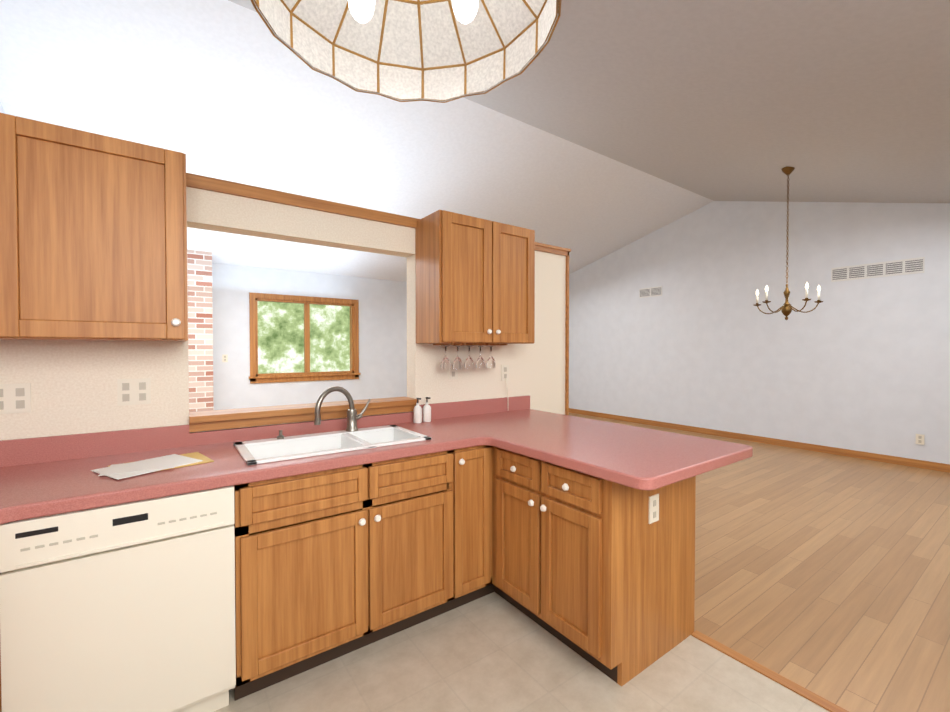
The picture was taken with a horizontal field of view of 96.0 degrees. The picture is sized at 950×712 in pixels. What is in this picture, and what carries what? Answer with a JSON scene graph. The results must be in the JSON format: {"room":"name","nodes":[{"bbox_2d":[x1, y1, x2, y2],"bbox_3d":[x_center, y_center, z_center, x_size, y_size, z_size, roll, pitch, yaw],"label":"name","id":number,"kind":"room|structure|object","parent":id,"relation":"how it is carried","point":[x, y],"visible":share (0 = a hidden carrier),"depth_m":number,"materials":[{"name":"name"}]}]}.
{"room":"kitchen","nodes":[
{"label":"kitchen","id":0,"kind":"room"},
{"bbox_2d":[0,102,5,113],"bbox_3d":[-2.652,-0.510,1.754,0.150,3.890,9.530,-1,1,-36],"label":"wall","id":1,"kind":"structure","parent":0,"point":[2,110],"depth_m":3.37,"materials":[{"name":"paint"}]},
{"bbox_2d":[187,250,213,411],"bbox_3d":[-4.507,-0.116,5.832,1.570,2.767,0.350,-1,1,-36],"label":"brick wall","id":2,"kind":"structure","parent":0,"point":[200,322],"depth_m":6.05,"materials":[{"name":"brick"}]},
{"bbox_2d":[0,187,565,439],"bbox_3d":[-0.797,0.241,2.473,3.690,2.165,0.120,-1,1,-36],"label":"wall","id":3,"kind":"structure","parent":0,"point":[73,386],"depth_m":2.13,"materials":[{"name":"beige paint"}]},
{"bbox_2d":[0,383,30,413],"bbox_3d":[-1.813,0.167,1.666,0.115,0.115,0.007,-1,1,-36],"label":"outlet","id":4,"kind":"object","parent":3,"relation":"attached to","point":[15,398],"visible":1,"depth_m":1.67,"materials":[{"name":"beige plastic"}]},
{"bbox_2d":[0,113,187,340],"bbox_3d":[-1.706,-0.441,1.526,1.117,0.760,0.338,-1,1,-36],"label":"upper cabinet","id":5,"kind":"object","parent":3,"relation":"attached to","point":[93,236],"visible":1,"depth_m":1.57,"materials":[{"name":"brown wood"}]},
{"bbox_2d":[117,378,150,405],"bbox_3d":[-1.504,0.158,1.887,0.115,0.115,0.007,-1,1,-36],"label":"outlet","id":6,"kind":"object","parent":3,"relation":"attached to","point":[133,391],"visible":1,"depth_m":1.88,"materials":[{"name":"beige plastic"}]},
{"bbox_2d":[0,395,529,466],"bbox_3d":[0.208,0.392,0.721,3.277,0.100,3.897,-1,1,-36],"label":"backsplash","id":7,"kind":"structure","parent":3,"relation":"attached to","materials":[{"name":"laminate"}]},
{"bbox_2d":[189,397,418,431],"bbox_3d":[-0.890,0.312,2.398,1.190,0.075,0.195,-1,1,-36],"label":"sill","id":8,"kind":"structure","parent":3,"relation":"attached to","point":[208,420],"depth_m":2.25,"materials":[{"name":"brown wood"}]},
{"bbox_2d":[186,173,570,414],"bbox_3d":[-0.782,0.231,2.478,3.720,2.185,0.170,-1,1,-36],"label":"trim","id":9,"kind":"structure","parent":3,"relation":"attached to","point":[233,188],"depth_m":2.35,"materials":[{"name":"brown wood"}]},
{"bbox_2d":[448,362,457,378],"bbox_3d":[-0.146,0.097,2.858,0.070,0.115,0.007,-1,1,-36],"label":"outlet","id":10,"kind":"object","parent":3,"relation":"attached to","point":[452,373],"visible":0.76,"depth_m":2.85,"materials":[{"name":"beige plastic"}]},
{"bbox_2d":[415,210,534,369],"bbox_3d":[0.025,-0.380,2.766,0.740,0.924,0.338,-1,1,-36],"label":"upper cabinet","id":11,"kind":"object","parent":3,"relation":"attached to","point":[474,280],"visible":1,"depth_m":2.61,"materials":[{"name":"brown wood"}]},
{"bbox_2d":[501,365,508,380],"bbox_3d":[0.220,0.122,3.120,0.070,0.115,0.007,-1,1,-36],"label":"outlet","id":12,"kind":"object","parent":3,"relation":"attached to","point":[504,372],"visible":1,"depth_m":3.12,"materials":[{"name":"beige plastic"}]},
{"bbox_2d":[212,263,406,409],"bbox_3d":[-2.018,-0.148,7.920,8.350,2.962,0.150,-1,1,-36],"label":"wall","id":13,"kind":"structure","parent":0,"point":[383,337],"depth_m":7.21,"materials":[{"name":"paint"}]},
{"bbox_2d":[222,355,227,361],"bbox_3d":[-3.822,0.036,6.535,0.070,0.115,0.007,-1,1,-36],"label":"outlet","id":14,"kind":"object","parent":13,"relation":"attached to","point":[224,358],"visible":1,"depth_m":6.53,"materials":[{"name":"beige plastic"}]},
{"bbox_2d":[249,292,360,382],"bbox_3d":[-2.853,-0.292,7.271,1.800,1.430,0.170,-1,1,-36],"label":"window","id":15,"kind":"structure","parent":13,"relation":"in","point":[306,374],"depth_m":7.25,"materials":[{"name":"brown wood"}]},
{"bbox_2d":[0,0,712,281],"bbox_3d":[-0.802,-1.966,6.190,8.350,1.226,4.430,-1,1,-36],"label":"ceiling","id":16,"kind":"structure","parent":0,"point":[226,90],"depth_m":4.16,"materials":[{"name":"paint"}]},
{"bbox_2d":[214,592,829,711],"bbox_3d":[0.135,1.406,0.503,3.290,0.100,4.200,-1,1,-36],"label":"floor","id":17,"kind":"structure","parent":0,"point":[493,652],"depth_m":1.76,"materials":[{"name":"beige tile"}]},
{"bbox_2d":[0,470,7,711],"bbox_3d":[-0.856,0.860,-0.032,0.660,1.010,3.897,-1,1,-36],"label":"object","id":18,"kind":"object","parent":17,"relation":"on","point":[3,629],"depth_m":1.23,"materials":[{"name":"brown wood"}]},
{"bbox_2d":[0,386,591,711],"bbox_3d":[-0.458,0.744,2.224,2.617,1.167,0.687,-1,1,-36],"label":"kitchen counter","id":19,"kind":"object","parent":17,"relation":"on","point":[248,561],"depth_m":1.64,"materials":[{"name":"brown wood"}]},
{"bbox_2d":[0,486,235,711],"bbox_3d":[-1.293,0.906,1.639,0.590,0.863,0.617,-1,1,-36],"label":"dishwasher","id":20,"kind":"object","parent":19,"relation":"in","point":[127,605],"depth_m":1.38,"materials":[{"name":"beige metal"}]},
{"bbox_2d":[91,452,213,479],"bbox_3d":[-1.240,0.422,1.663,0.256,0.008,0.356,1,1,38],"label":"papers","id":21,"kind":"object","parent":19,"relation":"on","point":[129,469],"visible":0.91,"depth_m":1.64,"materials":[{"name":"white paper"}]},
{"bbox_2d":[277,386,370,438],"bbox_3d":[-0.764,0.282,2.218,0.480,0.248,0.112,-1,1,-36],"label":"faucet","id":22,"kind":"object","parent":19,"relation":"on","point":[352,417],"depth_m":2.24,"materials":[{"name":"silver metal"}]},
{"bbox_2d":[234,425,430,464],"bbox_3d":[-0.680,0.509,2.082,0.820,0.202,0.440,-1,1,-36],"label":"sink","id":23,"kind":"object","parent":19,"relation":"in","point":[281,448],"depth_m":2.10,"materials":[{"name":"white ceramic"}]},
{"bbox_2d":[0,409,752,524],"bbox_3d":[0.208,0.465,0.722,3.277,0.045,3.897,-1,1,-36],"label":"countertop","id":24,"kind":"structure","parent":19,"relation":"on","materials":[{"name":"laminate"}]},
{"bbox_2d":[413,398,421,422],"bbox_3d":[-0.350,0.333,2.623,0.052,0.153,0.060,-1,1,-36],"label":"soap bottle","id":25,"kind":"object","parent":19,"relation":"on","point":[417,413],"visible":0.98,"depth_m":2.61,"materials":[{"name":"white plastic"}]},
{"bbox_2d":[423,397,430,421],"bbox_3d":[-0.297,0.333,2.660,0.052,0.153,0.060,-1,1,-36],"label":"soap bottle","id":26,"kind":"object","parent":19,"relation":"on","point":[426,412],"visible":1,"depth_m":2.65,"materials":[{"name":"white plastic"}]},
{"bbox_2d":[492,419,752,686],"bbox_3d":[0.693,0.875,2.112,0.875,0.910,0.898,-1,1,-36],"label":"kitchen peninsula","id":27,"kind":"object","parent":17,"relation":"on","point":[593,523],"depth_m":1.88,"materials":[{"name":"brown wood"}]},
{"bbox_2d":[649,494,658,523],"bbox_3d":[0.770,0.656,1.837,0.070,0.115,0.008,-1,1,-36],"label":"outlet plate","id":28,"kind":"object","parent":27,"relation":"attached to","point":[653,498],"depth_m":1.83,"materials":[{"name":"beige plastic"}]},
{"bbox_2d":[228,0,949,202],"bbox_3d":[1.971,-1.700,2.318,8.350,1.629,5.100,-1,1,-36],"label":"ceiling","id":29,"kind":"structure","parent":0,"point":[828,100],"depth_m":2.98,"materials":[{"name":"paint"}]},
{"bbox_2d":[251,0,560,102],"bbox_3d":[-0.153,-1.216,0.991,0.700,0.856,0.700,-1,1,-36],"label":"pendant light","id":30,"kind":"object","parent":29,"relation":"hanging from","point":[442,51],"visible":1,"depth_m":1.24,"materials":[{"name":"opaque cream art glass"},{"name":"brass"}]},
{"bbox_2d":[754,166,822,319],"bbox_3d":[3.219,-1.155,4.444,0.599,1.570,0.576,-1,1,-36],"label":"dining chandelier","id":31,"kind":"object","parent":29,"relation":"hanging from","point":[787,308],"visible":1,"depth_m":4.41,"materials":[{"name":"gold metal"}]},
{"bbox_2d":[569,412,949,711],"bbox_3d":[0.682,1.345,4.171,8.450,0.100,9.530,-1,1,-36],"label":"floor","id":32,"kind":"structure","parent":0,"point":[826,576],"depth_m":2.62,"materials":[{"name":"brown wood"}]},
{"bbox_2d":[691,630,848,711],"bbox_3d":[1.813,1.345,0.982,0.050,0.006,2.628,-1,1,-36],"label":"trim","id":33,"kind":"structure","parent":32,"relation":"on","point":[822,702],"depth_m":1.78,"materials":[{"name":"brown wood"}]},
{"bbox_2d":[569,201,949,463],"bbox_3d":[4.017,-0.589,6.525,0.150,3.890,9.530,-1,1,-36],"label":"wall","id":34,"kind":"structure","parent":0,"point":[703,341],"depth_m":6.03,"materials":[{"name":"paint"}]},
{"bbox_2d":[639,286,661,297],"bbox_3d":[3.127,-1.137,7.619,0.012,0.170,0.440,-1,1,-36],"label":"air vent","id":35,"kind":"object","parent":34,"relation":"in","point":[650,292],"visible":1,"depth_m":7.62,"materials":[{"name":"white metal"}]},
{"bbox_2d":[569,408,949,472],"bbox_3d":[3.950,1.211,6.507,0.015,0.090,9.130,-1,1,-36],"label":"baseboard","id":36,"kind":"structure","parent":34,"relation":"attached to","point":[935,466],"depth_m":5.92,"materials":[{"name":"brown wood"}]},
{"bbox_2d":[831,257,924,281],"bbox_3d":[4.861,-1.042,5.197,0.012,0.180,0.840,-1,1,-36],"label":"air vent","id":37,"kind":"object","parent":34,"relation":"in","point":[890,268],"visible":1,"depth_m":5.16,"materials":[{"name":"white metal"}]},
{"bbox_2d":[916,434,924,444],"bbox_3d":[5.089,0.953,4.889,0.007,0.115,0.070,-1,1,-36],"label":"outlet","id":38,"kind":"object","parent":34,"relation":"attached to","point":[920,438],"visible":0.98,"depth_m":4.88,"materials":[{"name":"beige plastic"}]},
{"label":"outside","id":39,"kind":"structure","parent":0,"visible":0},
{"bbox_2d":[257,301,349,373],"bbox_3d":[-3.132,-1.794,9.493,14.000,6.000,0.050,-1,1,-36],"label":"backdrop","id":40,"kind":"structure","parent":39,"point":[280,337],"depth_m":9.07,"materials":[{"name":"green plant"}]}
]}

